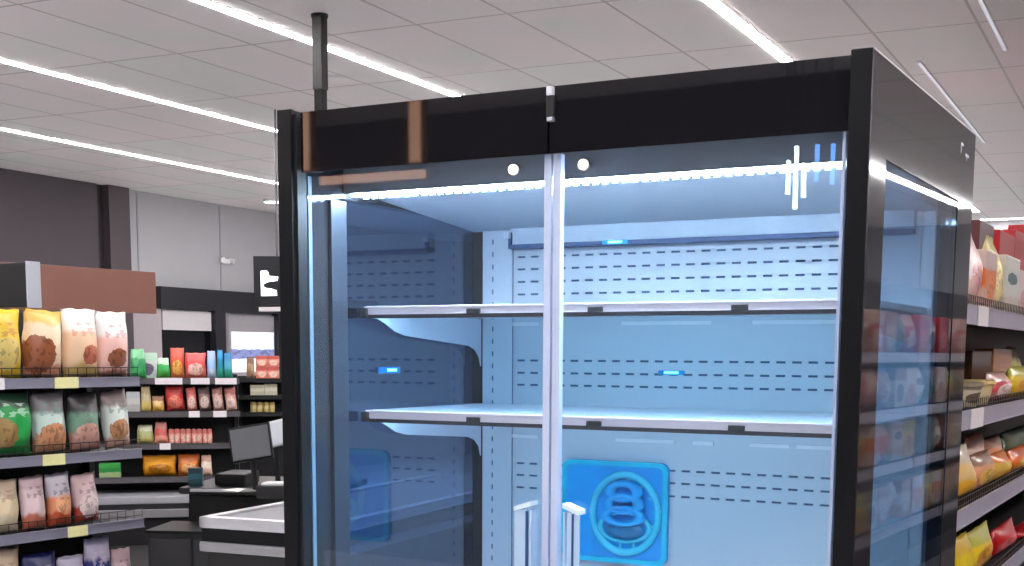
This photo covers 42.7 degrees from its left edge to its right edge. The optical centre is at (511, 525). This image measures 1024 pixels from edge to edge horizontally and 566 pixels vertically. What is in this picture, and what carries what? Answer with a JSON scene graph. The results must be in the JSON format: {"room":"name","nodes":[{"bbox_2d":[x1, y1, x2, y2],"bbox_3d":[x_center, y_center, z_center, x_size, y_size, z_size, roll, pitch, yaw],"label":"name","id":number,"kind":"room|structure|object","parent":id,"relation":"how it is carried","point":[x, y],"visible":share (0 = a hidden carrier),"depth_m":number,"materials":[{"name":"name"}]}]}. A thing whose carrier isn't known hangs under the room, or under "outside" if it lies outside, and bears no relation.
{"room":"supermarket","nodes":[
{"label":"supermarket","id":0,"kind":"room"},
{"bbox_2d":[129,190,278,315],"bbox_3d":[-4.889,-1.500,10.742,0.150,3.000,17.900,4,8,26],"label":"wall","id":1,"kind":"structure","parent":0,"point":[179,237],"depth_m":13.68,"materials":[{"name":"paint"}]},
{"bbox_2d":[0,168,99,312],"bbox_3d":[-6.325,-1.688,7.525,0.050,1.798,10.950,4,8,26],"label":"wall","id":2,"kind":"structure","parent":1,"relation":"attached to","point":[46,220],"depth_m":11.77,"materials":[{"name":"paint"}]},
{"bbox_2d":[97,184,104,268],"bbox_3d":[-3.909,-2.324,12.453,0.020,1.798,0.100,4,8,26],"label":"trim","id":3,"kind":"structure","parent":1,"relation":"attached to","point":[99,187],"depth_m":12.40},
{"bbox_2d":[102,185,133,372],"bbox_3d":[-3.789,-2.344,12.605,0.100,1.798,0.280,4,8,26],"label":"trim","id":4,"kind":"structure","parent":1,"relation":"attached to","point":[115,199],"depth_m":12.50,"materials":[{"name":"paint"}]},
{"bbox_2d":[133,308,161,358],"bbox_3d":[-3.652,-1.259,13.098,0.050,1.820,0.450,4,8,26],"label":"trim","id":5,"kind":"structure","parent":1,"relation":"attached to","point":[147,327],"depth_m":13.03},
{"bbox_2d":[162,330,209,373],"bbox_3d":[-3.384,-1.353,13.673,0.020,1.760,0.790,4,8,26],"label":"window","id":6,"kind":"structure","parent":1,"relation":"in","point":[191,341],"depth_m":13.58,"materials":[{"name":"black glass"}]},
{"bbox_2d":[161,310,210,330],"bbox_3d":[-3.374,-2.124,13.551,0.050,0.200,0.760,4,8,26],"label":"trim","id":7,"kind":"structure","parent":1,"relation":"attached to","point":[170,319],"depth_m":13.52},
{"bbox_2d":[136,193,275,289],"bbox_3d":[-2.902,-3.026,14.448,0.006,0.880,3.540,4,8,26],"label":"trim","id":8,"kind":"structure","parent":1,"relation":"attached to","point":[136,193],"depth_m":12.92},
{"bbox_2d":[208,311,226,373],"bbox_3d":[-3.146,-1.384,14.068,0.100,1.820,0.170,4,8,26],"label":"trim","id":9,"kind":"structure","parent":1,"relation":"attached to","point":[218,318],"depth_m":13.92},
{"bbox_2d":[156,286,279,313],"bbox_3d":[-2.647,-2.526,14.948,0.090,0.220,4.100,4,8,26],"label":"trim","id":10,"kind":"structure","parent":1,"relation":"attached to","point":[178,298],"depth_m":13.72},
{"bbox_2d":[229,314,274,375],"bbox_3d":[-2.909,-1.446,14.627,0.030,1.800,0.850,4,8,26],"label":"door","id":11,"kind":"structure","parent":1,"relation":"in","point":[237,322],"depth_m":14.48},
{"bbox_2d":[231,332,273,371],"bbox_3d":[-2.878,-1.933,14.572,0.015,0.440,0.750,4,8,26],"label":"window","id":12,"kind":"structure","parent":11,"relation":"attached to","point":[244,345],"depth_m":14.47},
{"bbox_2d":[272,314,281,375],"bbox_3d":[-2.619,-1.524,15.148,0.090,1.820,0.350,4,8,26],"label":"trim","id":13,"kind":"structure","parent":1,"relation":"attached to","point":[277,319],"depth_m":14.90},
{"bbox_2d":[215,470,258,485],"bbox_3d":[-1.410,-0.247,6.731,0.160,0.065,0.260,1,8,6],"label":"receipt printer","id":14,"kind":"object","parent":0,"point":[230,477],"depth_m":6.61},
{"bbox_2d":[0,0,1023,221],"bbox_3d":[0.776,-2.649,7.797,12.850,0.100,18.300,4,8,26],"label":"ceiling","id":15,"kind":"structure","parent":0,"point":[189,53],"depth_m":7.02,"materials":[{"name":"tile"}]},
{"bbox_2d":[0,261,41,307],"bbox_3d":[-2.215,-1.613,5.505,0.558,1.384,0.068,5,9,32],"label":"aisle sign","id":16,"kind":"object","parent":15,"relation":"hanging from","point":[20,282],"visible":1,"depth_m":5.45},
{"bbox_2d":[0,58,276,131],"bbox_3d":[-2.474,-2.594,7.669,0.062,0.006,13.100,4,8,26],"label":"recessed light","id":17,"kind":"object","parent":15,"relation":"in","point":[2,60],"visible":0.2,"depth_m":7.94,"materials":[{"name":"white"}]},
{"bbox_2d":[0,127,277,183],"bbox_3d":[-4.032,-2.701,8.424,0.062,0.006,13.100,4,8,26],"label":"recessed light","id":18,"kind":"object","parent":15,"relation":"in","point":[3,129],"visible":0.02,"depth_m":10.41,"materials":[{"name":"white"}]},
{"bbox_2d":[191,0,311,44],"bbox_3d":[-1.195,-2.401,6.248,0.074,0.006,0.927,4,8,26],"label":"recessed light","id":19,"kind":"object","parent":15,"relation":"in","point":[240,15],"depth_m":6.20,"materials":[{"name":"white"}]},
{"bbox_2d":[253,110,293,310],"bbox_3d":[-1.547,-2.061,8.589,0.302,1.293,0.066,0,7,0],"label":"sign","id":20,"kind":"object","parent":15,"relation":"hanging from","point":[266,269],"visible":0.67,"depth_m":8.62,"materials":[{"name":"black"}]},
{"bbox_2d":[328,45,462,96],"bbox_3d":[-0.650,-2.543,7.352,0.073,0.006,1.442,4,8,26],"label":"recessed light","id":21,"kind":"object","parent":15,"relation":"in","point":[332,49],"depth_m":7.31,"materials":[{"name":"white"}]},
{"bbox_2d":[703,0,979,211],"bbox_3d":[1.498,-2.496,7.068,0.062,0.006,16.300,4,8,26],"label":"recessed light","id":22,"kind":"object","parent":15,"relation":"in","point":[717,5],"visible":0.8,"depth_m":6.34,"materials":[{"name":"white"}]},
{"bbox_2d":[917,61,985,142],"bbox_3d":[2.827,-2.654,8.328,0.022,0.009,2.950,4,8,26],"label":"ceiling strip","id":23,"kind":"object","parent":15,"relation":"attached to","point":[920,63],"visible":1,"depth_m":7.99,"materials":[{"name":"white"}]},
{"bbox_2d":[978,0,1007,50],"bbox_3d":[2.116,-2.336,5.885,0.022,0.009,1.900,4,8,26],"label":"ceiling strip","id":24,"kind":"object","parent":15,"relation":"attached to","point":[981,2],"visible":1,"depth_m":6.20,"materials":[{"name":"white"}]},
{"bbox_2d":[985,220,1023,229],"bbox_3d":[4.737,-2.150,16.038,12.450,3.000,0.150,4,8,26],"label":"wall","id":25,"kind":"structure","parent":0,"point":[1002,225],"depth_m":15.29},
{"bbox_3d":[0.762,0.425,8.201,12.850,0.100,18.300,4,8,26],"label":"floor","id":26,"kind":"structure","parent":0,"visible":0},
{"bbox_2d":[0,262,156,565],"bbox_3d":[-2.279,-0.303,6.125,0.471,1.856,2.000,5,9,34],"label":"gondola","id":27,"kind":"object","parent":26,"relation":"on","point":[62,287],"visible":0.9,"depth_m":6.40,"materials":[{"name":"metal"}]},
{"bbox_2d":[0,545,17,565],"bbox_3d":[-2.294,0.267,5.912,0.108,0.348,0.173,5,9,34],"label":"snack bag","id":28,"kind":"object","parent":27,"relation":"on","point":[8,555],"visible":1,"depth_m":5.90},
{"bbox_2d":[0,478,18,533],"bbox_3d":[-2.290,-0.086,5.869,0.106,0.246,0.175,5,9,34],"label":"snack bag","id":29,"kind":"object","parent":27,"relation":"on","point":[9,507],"visible":0.95,"depth_m":5.87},
{"bbox_2d":[0,309,20,378],"bbox_3d":[-2.272,-0.808,5.814,0.127,0.312,0.207,5,9,34],"label":"snack bag","id":30,"kind":"object","parent":27,"relation":"on","point":[10,350],"visible":0.97,"depth_m":5.81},
{"bbox_2d":[0,389,31,457],"bbox_3d":[-2.256,-0.462,5.883,0.121,0.303,0.218,5,9,34],"label":"snack bag","id":31,"kind":"object","parent":27,"relation":"on","point":[15,415],"visible":0.97,"depth_m":5.86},
{"bbox_2d":[18,474,45,531],"bbox_3d":[-2.195,-0.107,5.995,0.108,0.255,0.107,-2,8,-13],"label":"snack bag","id":32,"kind":"object","parent":27,"relation":"on","point":[31,495],"visible":0.96,"depth_m":5.96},
{"bbox_2d":[21,550,54,565],"bbox_3d":[-2.190,0.271,6.069,0.109,0.301,0.188,5,9,34],"label":"snack bag","id":33,"kind":"object","parent":27,"relation":"on","point":[39,558],"visible":1,"depth_m":6.04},
{"bbox_2d":[21,308,60,377],"bbox_3d":[-2.148,-0.834,5.989,0.120,0.318,0.222,5,9,34],"label":"snack bag","id":34,"kind":"object","parent":27,"relation":"on","point":[41,334],"visible":0.97,"depth_m":5.94,"materials":[{"name":"plastic"}]},
{"bbox_2d":[29,389,65,454],"bbox_3d":[-2.144,-0.481,6.053,0.136,0.300,0.152,0,8,-3],"label":"snack bag","id":35,"kind":"object","parent":27,"relation":"on","point":[48,427],"visible":0.94,"depth_m":6.01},
{"bbox_2d":[44,471,71,527],"bbox_3d":[-2.118,-0.124,6.114,0.118,0.259,0.104,-3,8,-22],"label":"snack bag","id":36,"kind":"object","parent":27,"relation":"on","point":[56,487],"visible":0.96,"depth_m":6.08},
{"bbox_2d":[3,447,125,457],"bbox_3d":[-2.408,-0.299,5.909,0.408,0.025,1.500,5,9,34],"label":"shelf","id":37,"kind":"object","parent":27,"relation":"attached to","point":[100,452],"depth_m":6.15,"materials":[{"name":"metal"}]},
{"bbox_2d":[0,514,135,535],"bbox_3d":[-2.410,0.040,5.953,0.408,0.025,1.500,5,9,34],"label":"shelf","id":38,"kind":"object","parent":27,"relation":"attached to","point":[106,523],"depth_m":6.19,"materials":[{"name":"metal"}]},
{"bbox_2d":[56,554,82,565],"bbox_3d":[-2.092,0.270,6.213,0.127,0.266,0.114,-2,8,-17],"label":"snack bag","id":39,"kind":"object","parent":27,"relation":"on","point":[74,560],"visible":1,"depth_m":6.19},
{"bbox_2d":[60,308,97,376],"bbox_3d":[-2.038,-0.860,6.169,0.168,0.325,0.144,-3,8,-22],"label":"snack bag","id":40,"kind":"object","parent":27,"relation":"on","point":[79,338],"visible":0.94,"depth_m":6.12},
{"bbox_2d":[65,392,99,452],"bbox_3d":[-2.033,-0.492,6.206,0.139,0.282,0.139,-1,8,-10],"label":"snack bag","id":41,"kind":"object","parent":27,"relation":"on","point":[82,409],"visible":0.97,"depth_m":6.16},
{"bbox_2d":[70,471,97,524],"bbox_3d":[-2.035,-0.135,6.244,0.120,0.248,0.119,-1,8,-12],"label":"snack bag","id":42,"kind":"object","parent":27,"relation":"on","point":[84,497],"visible":0.98,"depth_m":6.21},
{"bbox_2d":[83,536,109,565],"bbox_3d":[-2.008,0.219,6.335,0.133,0.336,0.115,-3,8,-24],"label":"snack bag","id":43,"kind":"object","parent":27,"relation":"on","point":[96,552],"visible":1,"depth_m":6.30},
{"bbox_2d":[95,311,127,376],"bbox_3d":[-1.935,-0.877,6.334,0.150,0.317,0.143,-2,8,-17],"label":"snack bag","id":44,"kind":"object","parent":27,"relation":"on","point":[111,329],"visible":0.98,"depth_m":6.28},
{"bbox_2d":[99,388,129,449],"bbox_3d":[-1.928,-0.519,6.356,0.131,0.298,0.130,-1,8,-13],"label":"snack bag","id":45,"kind":"object","parent":27,"relation":"on","point":[113,403],"visible":0.94,"depth_m":6.32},
{"bbox_2d":[111,547,130,565],"bbox_3d":[-1.925,0.239,6.451,0.102,0.266,0.089,-3,8,-26],"label":"snack bag","id":46,"kind":"object","parent":27,"relation":"on","point":[120,556],"visible":1,"depth_m":6.42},
{"bbox_2d":[109,545,148,565],"bbox_3d":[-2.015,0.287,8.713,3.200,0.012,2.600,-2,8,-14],"label":"cabinet","id":47,"kind":"object","parent":26,"relation":"on","point":[139,556],"visible":0.02,"depth_m":9.29,"materials":[{"name":"black metal"}]},
{"bbox_2d":[92,374,239,545],"bbox_3d":[-2.729,-0.514,9.972,1.300,1.266,0.690,-2,8,-14],"label":"rack","id":48,"kind":"object","parent":26,"relation":"on","point":[159,497],"visible":0.28,"depth_m":9.98,"materials":[{"name":"metal"}]},
{"bbox_2d":[99,462,121,477],"bbox_3d":[-3.034,-0.423,9.896,0.157,0.110,0.087,-2,8,-14],"label":"carton","id":49,"kind":"object","parent":48,"relation":"on","point":[112,469],"visible":1,"depth_m":9.86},
{"bbox_2d":[126,392,140,410],"bbox_3d":[-2.849,-0.935,9.858,0.100,0.150,0.056,-2,8,-14],"label":"carton","id":50,"kind":"object","parent":48,"relation":"on","point":[132,398],"visible":0.79,"depth_m":9.83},
{"bbox_2d":[130,349,146,377],"bbox_3d":[-2.816,-1.223,9.865,0.122,0.223,0.082,-2,8,-14],"label":"pouch","id":51,"kind":"object","parent":48,"relation":"on","point":[137,357],"visible":0.92,"depth_m":9.85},
{"bbox_2d":[97,489,188,504],"bbox_3d":[-2.836,-0.222,9.938,1.060,0.055,0.520,-2,8,-14],"label":"shelf","id":52,"kind":"object","parent":48,"relation":"attached to","point":[156,496],"depth_m":9.75,"materials":[{"name":"silver metal"}]},
{"bbox_2d":[137,425,153,443],"bbox_3d":[-2.776,-0.695,9.921,0.106,0.143,0.095,3,8,23],"label":"pouch","id":53,"kind":"object","parent":48,"relation":"on","point":[144,432],"visible":0.99,"depth_m":9.90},
{"bbox_2d":[141,386,151,410],"bbox_3d":[-2.759,-0.960,9.876,0.080,0.195,0.061,-2,8,-14],"label":"pouch","id":54,"kind":"object","parent":48,"relation":"on","point":[145,390],"visible":1,"depth_m":9.86,"materials":[{"name":"plastic"}]},
{"bbox_2d":[144,353,156,377],"bbox_3d":[-2.776,-1.219,9.949,0.164,0.193,0.050,-2,8,-14],"label":"carton","id":55,"kind":"object","parent":48,"relation":"on","point":[150,358],"visible":0.6,"depth_m":9.93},
{"bbox_2d":[152,396,163,410],"bbox_3d":[-2.677,-0.925,9.908,0.082,0.119,0.069,-6,10,-41],"label":"snack bag","id":56,"kind":"object","parent":48,"relation":"on","point":[157,401],"visible":1,"depth_m":9.89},
{"bbox_2d":[95,472,220,477],"bbox_3d":[-2.686,-0.382,10.126,1.150,0.025,0.388,-2,8,-14],"label":"shelf","id":57,"kind":"object","parent":48,"relation":"attached to","point":[124,474],"depth_m":10.00,"materials":[{"name":"metal"}]},
{"bbox_2d":[142,455,177,475],"bbox_3d":[-2.692,-0.464,10.012,0.176,0.163,0.212,7,10,41],"label":"snack bag","id":58,"kind":"object","parent":48,"relation":"on","point":[153,465],"visible":1,"depth_m":9.97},
{"bbox_2d":[154,422,168,443],"bbox_3d":[-2.660,-0.709,9.941,0.078,0.165,0.084,6,9,37],"label":"pouch","id":59,"kind":"object","parent":48,"relation":"on","point":[161,435],"visible":1,"depth_m":9.92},
{"bbox_2d":[157,358,169,377],"bbox_3d":[-2.629,-1.190,9.883,0.092,0.156,0.066,2,8,10],"label":"pouch","id":60,"kind":"object","parent":48,"relation":"on","point":[163,369],"visible":1,"depth_m":9.86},
{"bbox_2d":[100,440,229,443],"bbox_3d":[-2.684,-0.631,10.094,1.150,0.025,0.388,-2,8,-14],"label":"shelf","id":61,"kind":"object","parent":48,"relation":"attached to","point":[133,441],"depth_m":10.07,"materials":[{"name":"metal"}]},
{"bbox_2d":[98,410,238,411],"bbox_3d":[-2.683,-0.871,10.062,1.150,0.025,0.388,-2,8,-14],"label":"shelf","id":62,"kind":"object","parent":48,"relation":"attached to","point":[98,410],"depth_m":9.93,"materials":[{"name":"metal"}]},
{"bbox_2d":[169,429,179,442],"bbox_3d":[-2.566,-0.683,9.961,0.085,0.111,0.045,-2,8,-14],"label":"snacks","id":63,"kind":"object","parent":48,"relation":"on","point":[173,433],"visible":1,"depth_m":9.94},
{"bbox_2d":[164,385,185,410],"bbox_3d":[-2.558,-0.972,9.943,0.108,0.203,0.120,6,9,37],"label":"snack bag","id":64,"kind":"object","parent":48,"relation":"on","point":[174,397],"visible":1,"depth_m":9.92,"materials":[{"name":"plastic"}]},
{"bbox_2d":[170,348,184,377],"bbox_3d":[-2.538,-1.235,9.936,0.104,0.232,0.102,-2,8,-14],"label":"snack bag","id":65,"kind":"object","parent":48,"relation":"on","point":[176,354],"visible":0.98,"depth_m":9.91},
{"bbox_2d":[180,429,190,442],"bbox_3d":[-2.484,-0.685,9.979,0.079,0.110,0.042,-2,8,-14],"label":"snacks","id":66,"kind":"object","parent":48,"relation":"on","point":[185,435],"visible":1,"depth_m":9.96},
{"bbox_2d":[177,454,199,475],"bbox_3d":[-2.474,-0.470,10.041,0.169,0.170,0.116,-2,8,-14],"label":"snack bag","id":67,"kind":"object","parent":48,"relation":"on","point":[185,461],"visible":0.77,"depth_m":10.01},
{"bbox_2d":[185,387,197,410],"bbox_3d":[-2.434,-0.965,9.959,0.065,0.188,0.067,5,9,32],"label":"snack bag","id":68,"kind":"object","parent":48,"relation":"on","point":[190,392],"visible":1,"depth_m":9.94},
{"bbox_2d":[185,353,205,377],"bbox_3d":[-2.404,-1.219,9.957,0.160,0.195,0.110,-2,8,-14],"label":"snack bag","id":69,"kind":"object","parent":48,"relation":"on","point":[195,367],"visible":1,"depth_m":9.93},
{"bbox_2d":[191,429,201,442],"bbox_3d":[-2.405,-0.687,9.999,0.080,0.109,0.042,-2,8,-14],"label":"snacks","id":70,"kind":"object","parent":48,"relation":"on","point":[196,435],"visible":1,"depth_m":9.98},
{"bbox_2d":[197,386,210,410],"bbox_3d":[-2.341,-0.970,9.986,0.075,0.191,0.077,5,9,32],"label":"snack bag","id":71,"kind":"object","parent":48,"relation":"on","point":[204,395],"visible":1,"depth_m":9.96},
{"bbox_2d":[201,455,212,475],"bbox_3d":[-2.343,-0.467,10.053,0.087,0.162,0.073,-2,8,-14],"label":"pouch","id":72,"kind":"object","parent":48,"relation":"on","point":[206,463],"visible":0.88,"depth_m":10.03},
{"bbox_2d":[207,351,216,377],"bbox_3d":[-2.290,-1.229,9.982,0.067,0.211,0.067,-7,10,-42],"label":"pouch","id":73,"kind":"object","parent":48,"relation":"on","point":[211,359],"visible":1,"depth_m":9.96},
{"bbox_2d":[211,386,223,410],"bbox_3d":[-2.248,-0.971,10.005,0.074,0.189,0.072,4,8,25],"label":"snack bag","id":74,"kind":"object","parent":48,"relation":"on","point":[217,397],"visible":1,"depth_m":9.99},
{"bbox_2d":[217,350,223,377],"bbox_3d":[-2.221,-1.232,9.974,0.046,0.219,0.056,3,8,18],"label":"pouch","id":75,"kind":"object","parent":48,"relation":"on","point":[219,352],"visible":1,"depth_m":9.96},
{"bbox_2d":[224,353,232,377],"bbox_3d":[-2.164,-1.222,9.986,0.067,0.196,0.050,-2,8,-14],"label":"pouch","id":76,"kind":"object","parent":48,"relation":"on","point":[227,356],"visible":1,"depth_m":9.97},
{"bbox_2d":[224,386,236,410],"bbox_3d":[-2.155,-0.975,10.028,0.076,0.191,0.073,4,8,24],"label":"snack bag","id":77,"kind":"object","parent":48,"relation":"on","point":[230,398],"visible":1,"depth_m":10.01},
{"bbox_2d":[145,521,207,565],"bbox_3d":[-1.493,0.298,6.396,0.460,0.600,0.364,1,8,6],"label":"base cabinet","id":78,"kind":"object","parent":26,"relation":"on","point":[172,543],"visible":0.59,"depth_m":6.20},
{"bbox_2d":[179,470,283,520],"bbox_3d":[-1.230,0.119,6.889,0.820,0.830,0.666,1,8,6],"label":"desk","id":79,"kind":"object","parent":26,"relation":"on","point":[209,498],"visible":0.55,"depth_m":6.59,"materials":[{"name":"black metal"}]},
{"bbox_2d":[188,467,203,485],"bbox_3d":[-1.606,-0.252,6.656,0.070,0.092,0.050,0,7,-3],"label":"carton","id":80,"kind":"object","parent":79,"relation":"on","point":[195,474],"visible":1,"depth_m":6.63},
{"bbox_2d":[228,422,273,493],"bbox_3d":[-1.244,-0.330,6.292,0.225,0.343,0.134,1,7,2],"label":"monitor","id":81,"kind":"object","parent":79,"relation":"on","point":[249,443],"visible":0.83,"depth_m":6.24,"materials":[{"name":"plastic"}]},
{"bbox_2d":[269,419,282,480],"bbox_3d":[-1.188,-0.370,6.597,0.158,0.345,0.130,1,7,2],"label":"display","id":82,"kind":"object","parent":79,"relation":"on","point":[276,428],"visible":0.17,"depth_m":6.54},
{"bbox_2d":[199,501,284,565],"bbox_3d":[-0.575,0.227,6.331,0.630,0.768,2.200,3,8,23],"label":"checkout counter","id":83,"kind":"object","parent":26,"relation":"on","point":[251,536],"depth_m":5.36,"materials":[{"name":"silver metal"}]},
{"bbox_2d":[256,481,283,498],"bbox_3d":[-1.088,-0.169,6.117,0.180,0.072,0.140,1,8,6],"label":"receipt printer","id":84,"kind":"object","parent":83,"relation":"on","point":[268,489],"visible":0.61,"depth_m":6.05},
{"bbox_2d":[237,376,282,475],"bbox_3d":[-1.928,-0.580,10.564,0.520,1.250,0.334,-2,8,-14],"label":"stand","id":85,"kind":"object","parent":26,"relation":"on","point":[265,467],"visible":0.29,"depth_m":10.61,"materials":[{"name":"metal"}]},
{"bbox_2d":[247,357,254,377],"bbox_3d":[-2.060,-1.247,10.324,0.055,0.172,0.046,3,8,17],"label":"pouch","id":86,"kind":"object","parent":85,"relation":"on","point":[250,360],"visible":1,"depth_m":10.31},
{"bbox_2d":[311,12,327,110],"bbox_3d":[-0.904,-0.897,6.301,0.180,3.000,0.180,4,8,26],"label":"pole","id":87,"kind":"object","parent":26,"relation":"on","point":[319,19],"visible":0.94,"depth_m":6.11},
{"bbox_2d":[277,47,975,565],"bbox_3d":[0.375,-0.129,3.945,1.640,2.104,1.305,4,9,28],"label":"refrigerator","id":88,"kind":"object","parent":26,"relation":"on","point":[714,317],"visible":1,"depth_m":3.91,"materials":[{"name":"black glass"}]},
{"bbox_2d":[365,403,922,429],"bbox_3d":[0.381,-0.331,3.927,1.521,0.018,0.670,4,9,28],"label":"shelf","id":89,"kind":"object","parent":88,"relation":"attached to","point":[612,416],"depth_m":3.84,"materials":[{"name":"white metal"}]},
{"bbox_2d":[364,300,926,317],"bbox_3d":[0.382,-0.640,3.887,1.521,0.018,0.670,4,9,28],"label":"shelf","id":90,"kind":"object","parent":88,"relation":"attached to","point":[756,308],"depth_m":3.60,"materials":[{"name":"white metal"}]},
{"bbox_2d":[956,294,1023,565],"bbox_3d":[3.107,-0.620,8.102,0.486,2.020,7.550,4,9,28],"label":"gondola","id":91,"kind":"object","parent":26,"relation":"on","point":[1001,499],"visible":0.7,"depth_m":6.47,"materials":[{"name":"metal"}]},
{"bbox_2d":[955,531,973,565],"bbox_3d":[1.971,0.159,5.808,0.124,0.238,0.397,4,9,28],"label":"snack bag","id":92,"kind":"object","parent":91,"relation":"on","point":[964,555],"visible":0.52,"depth_m":5.75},
{"bbox_2d":[958,443,976,497],"bbox_3d":[1.963,-0.240,5.758,0.150,0.239,0.363,4,9,28],"label":"pouch","id":93,"kind":"object","parent":91,"relation":"on","point":[967,474],"visible":0.41,"depth_m":5.67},
{"bbox_2d":[962,432,983,454],"bbox_3d":[2.406,-0.372,6.848,0.115,0.222,0.541,4,9,28],"label":"snack bag","id":94,"kind":"object","parent":91,"relation":"on","point":[974,442],"visible":0.34,"depth_m":6.72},
{"bbox_2d":[962,381,984,406],"bbox_3d":[1.947,-0.585,5.802,0.266,0.109,0.271,4,9,28],"label":"plastic tub","id":95,"kind":"object","parent":91,"relation":"on","point":[971,389],"visible":0.33,"depth_m":5.69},
{"bbox_2d":[968,235,982,303],"bbox_3d":[1.911,-1.082,5.521,0.129,0.330,0.251,4,9,28],"label":"pouch","id":96,"kind":"object","parent":91,"relation":"on","point":[975,265],"visible":0.41,"depth_m":5.46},
{"bbox_2d":[964,350,991,378],"bbox_3d":[2.334,-0.766,6.660,0.100,0.249,0.572,4,9,28],"label":"carton","id":97,"kind":"object","parent":91,"relation":"on","point":[977,363],"visible":0.4,"depth_m":6.50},
{"bbox_2d":[966,520,992,565],"bbox_3d":[2.211,0.112,6.253,0.139,0.219,0.616,4,9,28],"label":"snack bag","id":98,"kind":"object","parent":91,"relation":"on","point":[979,538],"visible":0.65,"depth_m":6.16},
{"bbox_2d":[964,379,995,404],"bbox_3d":[2.085,-0.622,6.079,0.292,0.113,0.297,4,9,28],"label":"plastic tub","id":99,"kind":"object","parent":91,"relation":"on","point":[986,391],"visible":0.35,"depth_m":5.97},
{"bbox_2d":[968,448,995,493],"bbox_3d":[2.194,-0.263,6.167,0.137,0.179,0.571,4,9,28],"label":"snack bag","id":100,"kind":"object","parent":91,"relation":"on","point":[982,461],"visible":0.66,"depth_m":6.06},
{"bbox_2d":[971,220,993,248],"bbox_3d":[2.269,-1.257,6.430,0.100,0.444,0.410,4,9,28],"label":"carton","id":101,"kind":"object","parent":91,"relation":"on","point":[980,229],"visible":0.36,"depth_m":6.22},
{"bbox_2d":[972,249,997,308],"bbox_3d":[2.046,-1.078,5.770,0.120,0.258,0.298,4,9,28],"label":"carton","id":102,"kind":"object","parent":91,"relation":"on","point":[987,289],"visible":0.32,"depth_m":5.67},
{"bbox_2d":[956,490,1023,565],"bbox_3d":[3.109,-0.012,8.179,0.438,0.025,7.550,4,9,28],"label":"shelf","id":103,"kind":"object","parent":91,"relation":"attached to","point":[1013,507],"depth_m":8.16,"materials":[{"name":"metal"}]},
{"bbox_2d":[957,466,1023,510],"bbox_3d":[3.111,-0.411,8.126,0.438,0.025,7.550,4,9,28],"label":"shelf","id":104,"kind":"object","parent":91,"relation":"attached to","point":[994,494],"depth_m":6.09,"materials":[{"name":"metal"}]},
{"bbox_2d":[982,235,1002,302],"bbox_3d":[2.177,-1.153,6.005,0.129,0.347,0.248,4,9,28],"label":"pouch","id":105,"kind":"object","parent":91,"relation":"on","point":[988,244],"visible":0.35,"depth_m":5.96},
{"bbox_2d":[983,433,1001,453],"bbox_3d":[2.681,-0.417,7.351,0.117,0.181,0.600,4,9,28],"label":"snack bag","id":106,"kind":"object","parent":91,"relation":"on","point":[993,442],"visible":0.34,"depth_m":7.25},
{"bbox_2d":[974,348,1011,373],"bbox_3d":[2.658,-0.849,7.248,0.100,0.263,0.643,4,9,28],"label":"carton","id":107,"kind":"object","parent":91,"relation":"on","point":[1000,358],"visible":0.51,"depth_m":7.12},
{"bbox_2d":[962,397,1023,410],"bbox_3d":[3.113,-0.808,8.074,0.438,0.025,7.550,4,9,28],"label":"shelf","id":108,"kind":"object","parent":91,"relation":"attached to","point":[1015,403],"depth_m":6.10,"materials":[{"name":"metal"}]},
{"bbox_2d":[966,324,1023,332],"bbox_3d":[3.115,-1.224,8.019,0.438,0.025,7.550,4,9,28],"label":"shelf","id":109,"kind":"object","parent":91,"relation":"attached to","point":[969,327],"depth_m":8.10,"materials":[{"name":"metal"}]},
{"bbox_2d":[983,371,1011,401],"bbox_3d":[2.375,-0.686,6.442,0.137,0.146,0.595,4,9,28],"label":"snack bag","id":110,"kind":"object","parent":91,"relation":"on","point":[1003,385],"visible":0.59,"depth_m":6.32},
{"bbox_2d":[987,449,1011,483],"bbox_3d":[2.455,-0.307,6.647,0.141,0.145,0.522,4,9,28],"label":"snack bag","id":111,"kind":"object","parent":91,"relation":"on","point":[1003,466],"visible":0.62,"depth_m":6.54,"materials":[{"name":"yellow plastic"}]},
{"bbox_2d":[989,517,1016,557],"bbox_3d":[2.597,0.058,6.961,0.142,0.144,0.755,4,9,28],"label":"snack bag","id":112,"kind":"object","parent":91,"relation":"on","point":[1004,535],"visible":0.7,"depth_m":6.80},
{"bbox_2d":[993,229,1014,257],"bbox_3d":[2.590,-1.335,7.011,0.100,0.450,0.520,4,9,28],"label":"carton","id":113,"kind":"object","parent":91,"relation":"on","point":[1004,243],"visible":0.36,"depth_m":6.86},
{"bbox_2d":[995,254,1019,312],"bbox_3d":[2.350,-1.156,6.320,0.120,0.273,0.447,4,9,28],"label":"carton","id":114,"kind":"object","parent":91,"relation":"on","point":[1010,265],"visible":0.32,"depth_m":6.22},
{"bbox_2d":[999,425,1023,451],"bbox_3d":[3.119,-0.520,8.144,0.101,0.183,1.219,4,9,28],"label":"snack bag","id":115,"kind":"object","parent":91,"relation":"on","point":[1011,438],"visible":0.54,"depth_m":7.88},
{"bbox_2d":[1002,229,1023,270],"bbox_3d":[2.811,-1.408,7.408,0.100,0.494,0.397,4,9,28],"label":"carton","id":116,"kind":"object","parent":91,"relation":"on","point":[1019,237],"visible":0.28,"depth_m":7.32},
{"bbox_2d":[1005,366,1023,398],"bbox_3d":[2.746,-0.784,7.111,0.135,0.171,0.828,4,9,28],"label":"snack bag","id":117,"kind":"object","parent":91,"relation":"on","point":[1015,374],"visible":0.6,"depth_m":6.84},
{"bbox_2d":[1006,444,1023,473],"bbox_3d":[2.811,-0.382,7.280,0.124,0.132,0.933,4,9,28],"label":"snack bag","id":118,"kind":"object","parent":91,"relation":"on","point":[1015,455],"visible":0.72,"depth_m":7.00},
{"bbox_2d":[1018,270,1023,314],"bbox_3d":[2.553,-1.182,6.691,0.120,0.230,0.395,4,9,28],"label":"carton","id":119,"kind":"object","parent":91,"relation":"on","point":[1021,278],"visible":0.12,"depth_m":6.56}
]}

